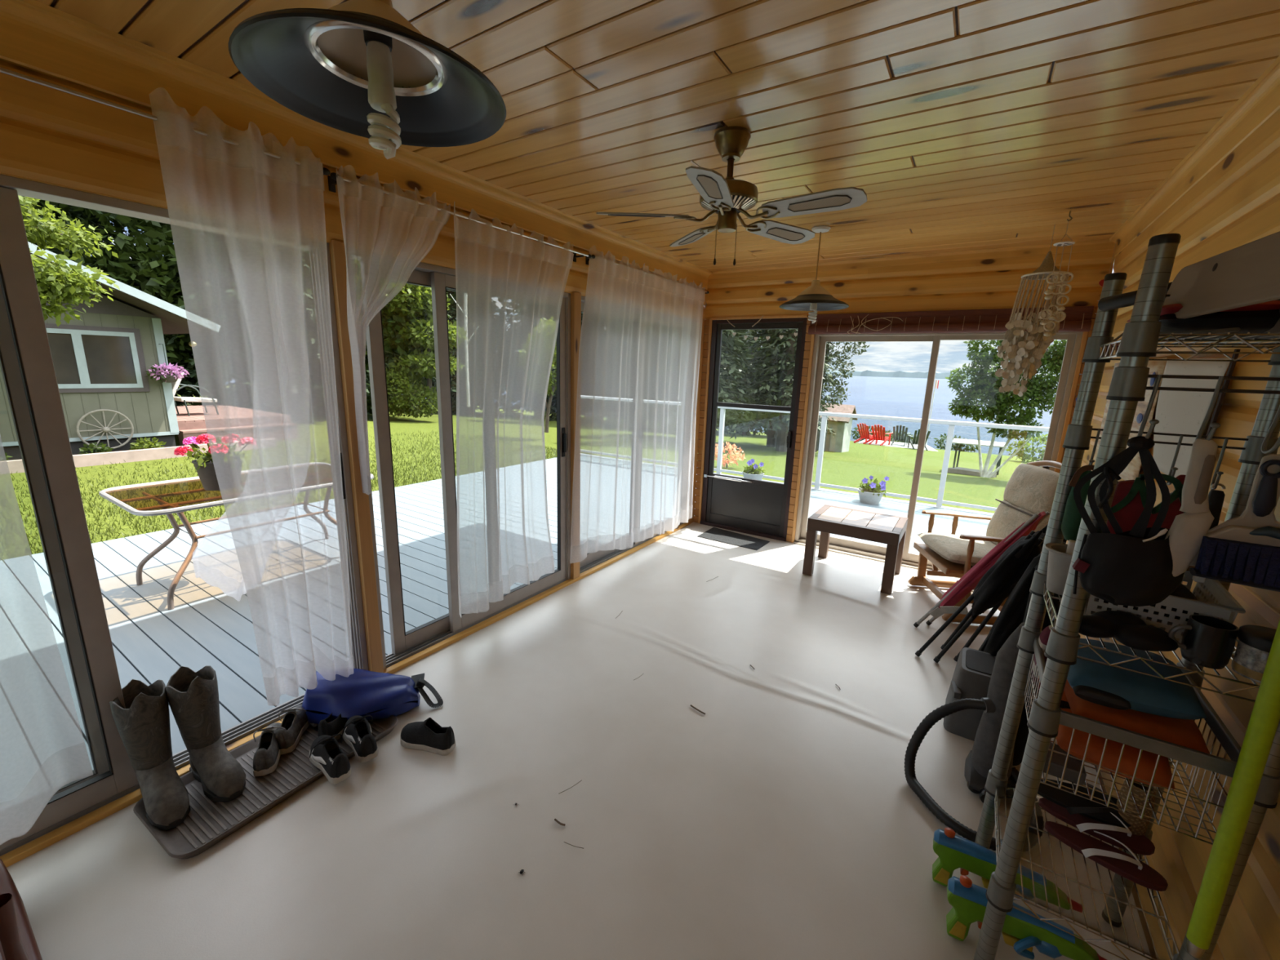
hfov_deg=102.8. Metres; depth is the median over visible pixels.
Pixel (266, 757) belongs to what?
sneaker
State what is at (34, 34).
beam
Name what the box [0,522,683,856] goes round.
trim
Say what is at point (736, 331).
tree
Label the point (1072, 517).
sack
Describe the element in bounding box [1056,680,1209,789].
life vest
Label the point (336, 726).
shoe
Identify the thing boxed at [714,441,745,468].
flowering bush
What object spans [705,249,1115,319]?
wall
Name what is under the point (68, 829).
trim
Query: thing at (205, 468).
pot
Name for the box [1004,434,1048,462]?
shrub
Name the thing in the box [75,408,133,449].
wheel
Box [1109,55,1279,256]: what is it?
trim
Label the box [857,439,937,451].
pad
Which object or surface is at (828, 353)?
tree
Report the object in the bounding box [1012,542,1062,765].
bag
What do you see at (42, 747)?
sheer curtain
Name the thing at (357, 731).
shoe
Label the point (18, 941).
wooden rocking chair
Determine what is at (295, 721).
sneaker
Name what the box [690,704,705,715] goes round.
twig
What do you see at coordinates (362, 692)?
bag
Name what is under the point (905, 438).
lawn chair
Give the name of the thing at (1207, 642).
mug
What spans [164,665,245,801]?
rubber boot
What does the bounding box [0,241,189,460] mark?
cabin
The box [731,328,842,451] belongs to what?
spruce tree
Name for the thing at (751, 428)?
tree
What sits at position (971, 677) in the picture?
trash can
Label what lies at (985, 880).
magazine
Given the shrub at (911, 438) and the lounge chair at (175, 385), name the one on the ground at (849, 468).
the shrub at (911, 438)
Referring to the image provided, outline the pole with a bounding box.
[1186,619,1279,958]
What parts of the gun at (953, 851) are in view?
tank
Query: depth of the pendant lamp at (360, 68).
0.93 m
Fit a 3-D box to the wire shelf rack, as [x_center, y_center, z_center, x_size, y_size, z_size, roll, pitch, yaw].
[1.192,0.435,1.232,0.414,1.846,0.501,10,15,32]
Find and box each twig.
[554,818,565,826]
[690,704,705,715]
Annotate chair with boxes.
[0,858,42,959]
[171,372,201,416]
[853,422,877,444]
[868,424,893,445]
[891,425,911,446]
[907,428,930,450]
[913,511,1050,627]
[915,524,1048,662]
[977,537,1066,656]
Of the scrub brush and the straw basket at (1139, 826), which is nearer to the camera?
the scrub brush
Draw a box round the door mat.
[697,527,769,550]
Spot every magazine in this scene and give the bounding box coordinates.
[981,876,989,888]
[1001,931,1032,951]
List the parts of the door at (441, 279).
panel frame, panel frame, handle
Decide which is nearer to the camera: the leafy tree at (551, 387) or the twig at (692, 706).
the twig at (692, 706)
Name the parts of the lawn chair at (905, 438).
backrest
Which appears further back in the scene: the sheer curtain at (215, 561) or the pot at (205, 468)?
the pot at (205, 468)
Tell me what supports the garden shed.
on the ground at (849, 468)
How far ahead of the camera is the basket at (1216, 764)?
1.14 m
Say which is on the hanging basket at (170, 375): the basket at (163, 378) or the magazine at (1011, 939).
the basket at (163, 378)
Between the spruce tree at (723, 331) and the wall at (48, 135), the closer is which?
the wall at (48, 135)
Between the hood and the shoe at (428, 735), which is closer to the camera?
the hood
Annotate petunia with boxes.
[742,458,766,479]
[857,475,888,504]
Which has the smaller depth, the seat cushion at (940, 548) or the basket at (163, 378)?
the seat cushion at (940, 548)
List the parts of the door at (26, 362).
panel frame, panel frame, strike plate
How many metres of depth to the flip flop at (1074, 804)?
1.47 m
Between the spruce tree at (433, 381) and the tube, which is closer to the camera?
the tube
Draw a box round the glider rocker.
[907,460,1062,625]
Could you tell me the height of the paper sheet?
0.415 m
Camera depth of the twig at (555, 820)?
1.79 m
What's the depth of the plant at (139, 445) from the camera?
8.92 m
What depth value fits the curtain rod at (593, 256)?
3.65 m
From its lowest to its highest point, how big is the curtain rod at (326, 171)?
0.061 m
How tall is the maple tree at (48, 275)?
4.142 m
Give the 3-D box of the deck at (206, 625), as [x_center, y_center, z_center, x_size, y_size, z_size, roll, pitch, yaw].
[-1.163,1.250,2.135,9.200,0.030,13.912,10,15,32]
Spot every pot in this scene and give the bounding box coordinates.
[191,457,219,490]
[742,471,764,479]
[857,487,884,504]
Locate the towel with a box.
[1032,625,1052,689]
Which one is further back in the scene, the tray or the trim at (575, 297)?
the trim at (575, 297)
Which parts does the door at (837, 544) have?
panel frame, panel frame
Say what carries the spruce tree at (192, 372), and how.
on the ground at (849, 468)
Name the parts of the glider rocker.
frame, seat frame, arm, cross rail, frame, arm, frame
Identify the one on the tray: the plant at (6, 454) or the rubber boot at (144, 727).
the rubber boot at (144, 727)
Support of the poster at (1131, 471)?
attached to the wall at (1237, 203)
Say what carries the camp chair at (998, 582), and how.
on the floor
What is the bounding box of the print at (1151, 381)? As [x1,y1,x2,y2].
[1136,372,1155,423]
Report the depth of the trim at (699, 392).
5.16 m
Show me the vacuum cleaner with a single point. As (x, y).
(980, 760)
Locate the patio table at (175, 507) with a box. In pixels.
[98,473,373,609]
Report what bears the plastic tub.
on the wire shelf rack
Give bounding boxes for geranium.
[173,433,219,490]
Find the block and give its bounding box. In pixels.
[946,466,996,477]
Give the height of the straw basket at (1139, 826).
0.208 m
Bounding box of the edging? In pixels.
[6,444,208,473]
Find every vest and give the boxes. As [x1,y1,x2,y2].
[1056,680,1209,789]
[1106,473,1186,533]
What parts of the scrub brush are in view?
handle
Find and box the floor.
[6,522,1151,959]
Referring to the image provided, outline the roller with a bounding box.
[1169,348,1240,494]
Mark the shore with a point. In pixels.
(900, 374)
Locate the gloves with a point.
(1129, 629)
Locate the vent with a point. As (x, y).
(742, 203)
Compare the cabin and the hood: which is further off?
the cabin
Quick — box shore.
[825,369,1049,380]
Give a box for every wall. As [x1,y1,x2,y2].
[0,57,707,319]
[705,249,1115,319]
[1066,108,1279,959]
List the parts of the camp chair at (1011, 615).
leg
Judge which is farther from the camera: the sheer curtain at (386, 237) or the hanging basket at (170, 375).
the hanging basket at (170, 375)
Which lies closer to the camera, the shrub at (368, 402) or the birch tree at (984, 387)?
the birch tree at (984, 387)
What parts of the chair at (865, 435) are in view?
backrest, leg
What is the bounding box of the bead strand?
[1075,240,1116,401]
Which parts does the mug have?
handle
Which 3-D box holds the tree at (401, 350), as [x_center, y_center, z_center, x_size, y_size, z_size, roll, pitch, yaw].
[-10.219,-8.117,17.354,7.533,12.211,4.871,5,13,14]
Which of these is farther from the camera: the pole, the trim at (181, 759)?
the trim at (181, 759)
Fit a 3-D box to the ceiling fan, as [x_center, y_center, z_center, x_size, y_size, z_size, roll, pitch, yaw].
[0.384,-1.124,2.046,0.998,0.484,1.028,10,15,32]
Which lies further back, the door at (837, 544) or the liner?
the door at (837, 544)
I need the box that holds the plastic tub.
[1044,539,1075,595]
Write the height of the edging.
0.220 m
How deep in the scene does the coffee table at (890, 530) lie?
3.97 m
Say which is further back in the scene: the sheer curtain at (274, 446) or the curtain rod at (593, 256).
the curtain rod at (593, 256)
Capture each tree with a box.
[17,195,119,326]
[20,195,199,405]
[29,198,197,406]
[118,218,200,405]
[164,296,395,420]
[364,285,456,413]
[364,290,417,364]
[365,348,455,413]
[384,283,457,415]
[401,290,457,413]
[417,290,457,414]
[544,312,582,420]
[544,340,556,432]
[544,346,556,421]
[546,315,582,417]
[698,331,744,436]
[699,329,773,434]
[702,331,737,432]
[716,328,835,447]
[716,329,830,435]
[716,331,762,426]
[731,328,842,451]
[794,342,869,452]
[945,339,1079,478]
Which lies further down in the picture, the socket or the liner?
the liner
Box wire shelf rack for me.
[973,233,1279,959]
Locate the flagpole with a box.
[925,379,938,445]
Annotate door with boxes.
[0,173,368,849]
[366,262,570,669]
[579,295,684,567]
[699,317,807,541]
[793,331,1083,577]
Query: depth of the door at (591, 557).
4.14 m
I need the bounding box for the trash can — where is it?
[943,647,995,741]
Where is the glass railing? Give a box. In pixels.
[713,406,1048,511]
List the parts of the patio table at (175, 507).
leg, under frame, leg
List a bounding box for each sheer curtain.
[0,435,93,844]
[151,98,353,705]
[191,114,297,601]
[336,165,449,494]
[453,201,573,617]
[569,248,705,563]
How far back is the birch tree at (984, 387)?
11.34 m
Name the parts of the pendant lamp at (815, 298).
bulb, lamp shade, cord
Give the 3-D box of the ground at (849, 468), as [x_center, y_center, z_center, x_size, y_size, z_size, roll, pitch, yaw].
[-7.408,0.562,11.733,100.000,3.021,61.000,10,15,32]
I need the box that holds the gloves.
[1078,610,1178,651]
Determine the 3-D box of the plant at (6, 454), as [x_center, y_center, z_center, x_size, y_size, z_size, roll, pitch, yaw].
[-9.606,-0.301,7.557,0.372,0.364,0.385,-3,13,-19]
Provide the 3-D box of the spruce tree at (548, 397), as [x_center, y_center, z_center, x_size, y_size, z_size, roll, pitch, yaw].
[-2.010,-8.977,24.412,5.744,13.484,5.619,-6,15,-32]
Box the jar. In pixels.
[1231,624,1276,683]
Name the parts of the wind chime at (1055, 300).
hanging cord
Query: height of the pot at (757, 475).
0.170 m
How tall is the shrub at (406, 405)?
1.773 m
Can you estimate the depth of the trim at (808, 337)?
4.77 m
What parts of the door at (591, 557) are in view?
panel frame, panel frame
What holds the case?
on the wire shelf rack
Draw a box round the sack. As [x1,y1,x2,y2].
[1060,464,1094,541]
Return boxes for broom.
[1189,453,1279,591]
[1208,483,1225,529]
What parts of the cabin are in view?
pane, skirting, corner trim, window trim, pane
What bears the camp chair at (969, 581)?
on the floor
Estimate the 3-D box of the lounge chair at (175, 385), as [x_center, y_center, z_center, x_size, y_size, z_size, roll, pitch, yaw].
[-9.730,-1.873,11.005,0.668,0.930,0.806,10,15,32]
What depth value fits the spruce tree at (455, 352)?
23.75 m
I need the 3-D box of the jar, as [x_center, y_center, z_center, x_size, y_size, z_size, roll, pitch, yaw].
[1.225,0.343,1.000,0.084,0.090,0.084,10,15,32]
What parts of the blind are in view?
pull cord, pull cord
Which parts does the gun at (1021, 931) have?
tank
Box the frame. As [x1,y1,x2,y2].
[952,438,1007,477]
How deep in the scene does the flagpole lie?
24.08 m
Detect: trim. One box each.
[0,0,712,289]
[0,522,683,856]
[0,522,689,867]
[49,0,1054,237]
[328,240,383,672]
[570,291,581,579]
[686,319,704,524]
[693,308,1097,542]
[707,239,1115,279]
[1096,766,1156,959]
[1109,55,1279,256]
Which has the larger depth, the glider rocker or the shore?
the shore
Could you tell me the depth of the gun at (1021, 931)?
1.39 m
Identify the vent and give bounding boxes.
[700,195,755,213]
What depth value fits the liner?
1.21 m
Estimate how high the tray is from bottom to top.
0.034 m
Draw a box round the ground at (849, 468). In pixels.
[9,394,1041,554]
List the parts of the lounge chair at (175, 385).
leg, backrest, leg, seat, arm, arm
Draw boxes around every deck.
[31,457,993,769]
[175,404,207,445]
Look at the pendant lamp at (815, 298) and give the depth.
3.29 m
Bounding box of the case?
[1043,742,1086,785]
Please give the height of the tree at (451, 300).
12.177 m
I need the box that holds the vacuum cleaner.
[904,622,1044,852]
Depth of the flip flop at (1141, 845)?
1.41 m
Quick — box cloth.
[1097,582,1199,621]
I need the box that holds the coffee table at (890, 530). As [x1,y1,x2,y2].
[802,504,907,594]
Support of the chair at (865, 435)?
on the pad at (895, 444)
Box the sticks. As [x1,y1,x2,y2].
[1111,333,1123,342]
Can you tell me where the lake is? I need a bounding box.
[425,375,1057,458]
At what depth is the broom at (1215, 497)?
1.23 m
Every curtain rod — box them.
[0,66,330,175]
[327,172,591,262]
[585,254,709,293]
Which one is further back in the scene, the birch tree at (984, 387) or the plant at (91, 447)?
the birch tree at (984, 387)
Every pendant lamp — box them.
[228,0,506,159]
[779,225,848,323]
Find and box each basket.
[144,343,189,382]
[156,374,178,382]
[1023,637,1241,844]
[1083,570,1245,643]
[1116,777,1156,835]
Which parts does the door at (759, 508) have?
kick panel, handle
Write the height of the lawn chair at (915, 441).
1.011 m
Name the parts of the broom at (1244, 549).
brush handle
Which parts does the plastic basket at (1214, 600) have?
white bottle cap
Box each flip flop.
[1037,778,1130,827]
[1038,797,1155,855]
[1044,821,1168,891]
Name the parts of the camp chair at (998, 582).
leg, leg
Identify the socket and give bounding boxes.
[363,29,392,52]
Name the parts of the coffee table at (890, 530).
leg, leg, frame, leg, leg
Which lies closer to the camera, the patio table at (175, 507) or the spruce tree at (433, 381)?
the patio table at (175, 507)
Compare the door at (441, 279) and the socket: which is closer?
the socket
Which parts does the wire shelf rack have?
post, post, shelf, shelf, hook rail, hook rail, shelf, post, hook rail, hook rail, post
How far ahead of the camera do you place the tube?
1.24 m
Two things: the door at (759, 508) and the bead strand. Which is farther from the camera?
the door at (759, 508)
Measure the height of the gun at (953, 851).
0.180 m
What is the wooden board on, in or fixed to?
on the shelf
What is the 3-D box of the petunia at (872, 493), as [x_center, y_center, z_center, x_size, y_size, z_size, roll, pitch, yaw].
[3.144,0.122,6.941,0.406,0.382,0.382,10,15,32]
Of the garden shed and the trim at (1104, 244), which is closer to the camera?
the trim at (1104, 244)
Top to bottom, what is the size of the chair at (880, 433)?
1.011 m
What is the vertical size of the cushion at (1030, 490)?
0.592 m
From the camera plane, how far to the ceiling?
1.73 m
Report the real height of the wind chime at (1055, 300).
0.665 m
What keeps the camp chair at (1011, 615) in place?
on the floor
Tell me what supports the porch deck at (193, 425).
on the ground at (849, 468)
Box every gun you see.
[932,827,1082,912]
[946,875,1106,959]
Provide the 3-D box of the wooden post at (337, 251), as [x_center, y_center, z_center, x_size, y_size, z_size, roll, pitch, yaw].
[-1.343,-0.005,2.396,0.130,2.060,0.060,10,15,32]
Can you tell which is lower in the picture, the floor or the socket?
the floor
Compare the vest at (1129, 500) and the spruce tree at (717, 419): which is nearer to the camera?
the vest at (1129, 500)
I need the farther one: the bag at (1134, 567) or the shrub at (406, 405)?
the shrub at (406, 405)
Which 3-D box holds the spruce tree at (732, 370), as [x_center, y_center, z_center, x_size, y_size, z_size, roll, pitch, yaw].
[2.102,-5.412,14.506,3.580,9.000,3.534,-2,13,-16]
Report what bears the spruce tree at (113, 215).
on the ground at (849, 468)
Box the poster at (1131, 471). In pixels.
[1093,357,1167,479]
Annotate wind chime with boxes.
[995,223,1070,396]
[1039,210,1075,336]
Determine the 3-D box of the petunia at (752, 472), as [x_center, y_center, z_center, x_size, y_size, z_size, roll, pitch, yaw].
[1.759,-0.148,7.950,0.379,0.399,0.376,10,15,32]
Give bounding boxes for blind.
[808,306,1093,335]
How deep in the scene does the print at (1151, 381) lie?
2.18 m
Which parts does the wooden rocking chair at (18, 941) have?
seat, leg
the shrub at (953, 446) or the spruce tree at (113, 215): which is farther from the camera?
the shrub at (953, 446)
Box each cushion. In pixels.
[916,533,995,565]
[986,462,1059,545]
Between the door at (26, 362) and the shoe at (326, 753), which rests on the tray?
the shoe at (326, 753)
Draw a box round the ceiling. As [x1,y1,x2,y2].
[35,0,1279,271]
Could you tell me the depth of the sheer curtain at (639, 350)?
4.01 m
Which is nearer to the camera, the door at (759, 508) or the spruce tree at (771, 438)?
the door at (759, 508)
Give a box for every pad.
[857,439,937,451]
[1066,638,1206,719]
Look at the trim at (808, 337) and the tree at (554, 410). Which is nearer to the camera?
the trim at (808, 337)
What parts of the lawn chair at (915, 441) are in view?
backrest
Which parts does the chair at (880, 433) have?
backrest, leg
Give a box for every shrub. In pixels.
[366,386,372,411]
[368,364,437,418]
[850,422,897,442]
[884,431,916,443]
[933,433,977,452]
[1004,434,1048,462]
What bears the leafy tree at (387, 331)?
on the ground at (849, 468)
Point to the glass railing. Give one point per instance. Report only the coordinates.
(939, 501)
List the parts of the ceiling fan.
blade, cane panel, blade, blade, cane panel, pull chain, blade, cane panel, blade, cane panel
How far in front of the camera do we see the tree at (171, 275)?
14.31 m
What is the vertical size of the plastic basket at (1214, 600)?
0.147 m
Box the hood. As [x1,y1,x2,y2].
[1205,524,1279,546]
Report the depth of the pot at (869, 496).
6.88 m
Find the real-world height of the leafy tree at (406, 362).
5.789 m
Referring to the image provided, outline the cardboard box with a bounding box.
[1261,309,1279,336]
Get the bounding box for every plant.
[4,452,13,460]
[78,442,113,454]
[129,436,166,449]
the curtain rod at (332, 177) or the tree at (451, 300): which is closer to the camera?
the curtain rod at (332, 177)
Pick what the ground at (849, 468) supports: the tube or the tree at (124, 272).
the tree at (124, 272)
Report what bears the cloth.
in the plastic basket at (1214, 600)
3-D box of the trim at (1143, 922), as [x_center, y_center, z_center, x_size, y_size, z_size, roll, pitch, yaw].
[-0.108,1.275,1.797,3.190,0.088,7.220,10,15,32]
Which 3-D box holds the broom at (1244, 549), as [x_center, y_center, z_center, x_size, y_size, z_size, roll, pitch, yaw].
[1.100,0.075,0.888,0.171,0.235,0.053,10,15,32]
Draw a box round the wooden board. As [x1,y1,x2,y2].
[1163,231,1279,318]
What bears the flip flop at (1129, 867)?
on the liner
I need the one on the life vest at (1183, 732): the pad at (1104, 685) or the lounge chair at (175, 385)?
the pad at (1104, 685)
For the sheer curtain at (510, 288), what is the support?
hanging from the curtain rod at (332, 177)
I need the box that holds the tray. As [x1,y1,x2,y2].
[133,709,398,858]
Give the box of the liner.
[1006,784,1173,959]
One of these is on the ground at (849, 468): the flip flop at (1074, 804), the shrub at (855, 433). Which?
the shrub at (855, 433)
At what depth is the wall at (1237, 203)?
1.45 m
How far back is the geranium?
3.72 m
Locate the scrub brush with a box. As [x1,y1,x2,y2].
[1164,439,1217,577]
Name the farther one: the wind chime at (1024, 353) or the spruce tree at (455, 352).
the spruce tree at (455, 352)
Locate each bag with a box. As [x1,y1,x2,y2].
[302,668,443,724]
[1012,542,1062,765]
[1071,435,1184,606]
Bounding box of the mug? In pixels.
[1168,614,1238,669]
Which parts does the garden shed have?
door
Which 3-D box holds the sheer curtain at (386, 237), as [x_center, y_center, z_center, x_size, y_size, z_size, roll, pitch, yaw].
[-1.107,-0.643,2.401,0.128,1.386,0.552,10,15,32]
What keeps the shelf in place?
on the wire shelf rack
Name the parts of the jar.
glass, lid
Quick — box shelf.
[1126,290,1279,339]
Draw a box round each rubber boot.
[109,679,191,830]
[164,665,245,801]
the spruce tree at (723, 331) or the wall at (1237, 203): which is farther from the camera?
the spruce tree at (723, 331)
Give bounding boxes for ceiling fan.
[595,126,866,266]
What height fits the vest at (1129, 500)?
0.204 m
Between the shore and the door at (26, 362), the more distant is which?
the shore
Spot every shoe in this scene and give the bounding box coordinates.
[309,733,351,784]
[318,712,366,740]
[342,715,377,762]
[400,717,455,755]
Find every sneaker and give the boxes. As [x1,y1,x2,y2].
[252,722,286,776]
[275,704,311,754]
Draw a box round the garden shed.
[817,403,857,452]
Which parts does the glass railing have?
post, rail, post, rail, rail, post, rail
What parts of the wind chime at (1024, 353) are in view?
hanging cord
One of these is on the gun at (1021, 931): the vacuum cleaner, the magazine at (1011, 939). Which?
the magazine at (1011, 939)
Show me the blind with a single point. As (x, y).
(1078, 318)
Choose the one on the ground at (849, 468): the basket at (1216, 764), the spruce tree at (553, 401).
the spruce tree at (553, 401)
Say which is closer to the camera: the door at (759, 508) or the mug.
the mug
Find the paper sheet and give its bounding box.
[1153,357,1231,477]
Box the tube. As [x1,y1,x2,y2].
[1097,281,1172,311]
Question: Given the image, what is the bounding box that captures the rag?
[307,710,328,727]

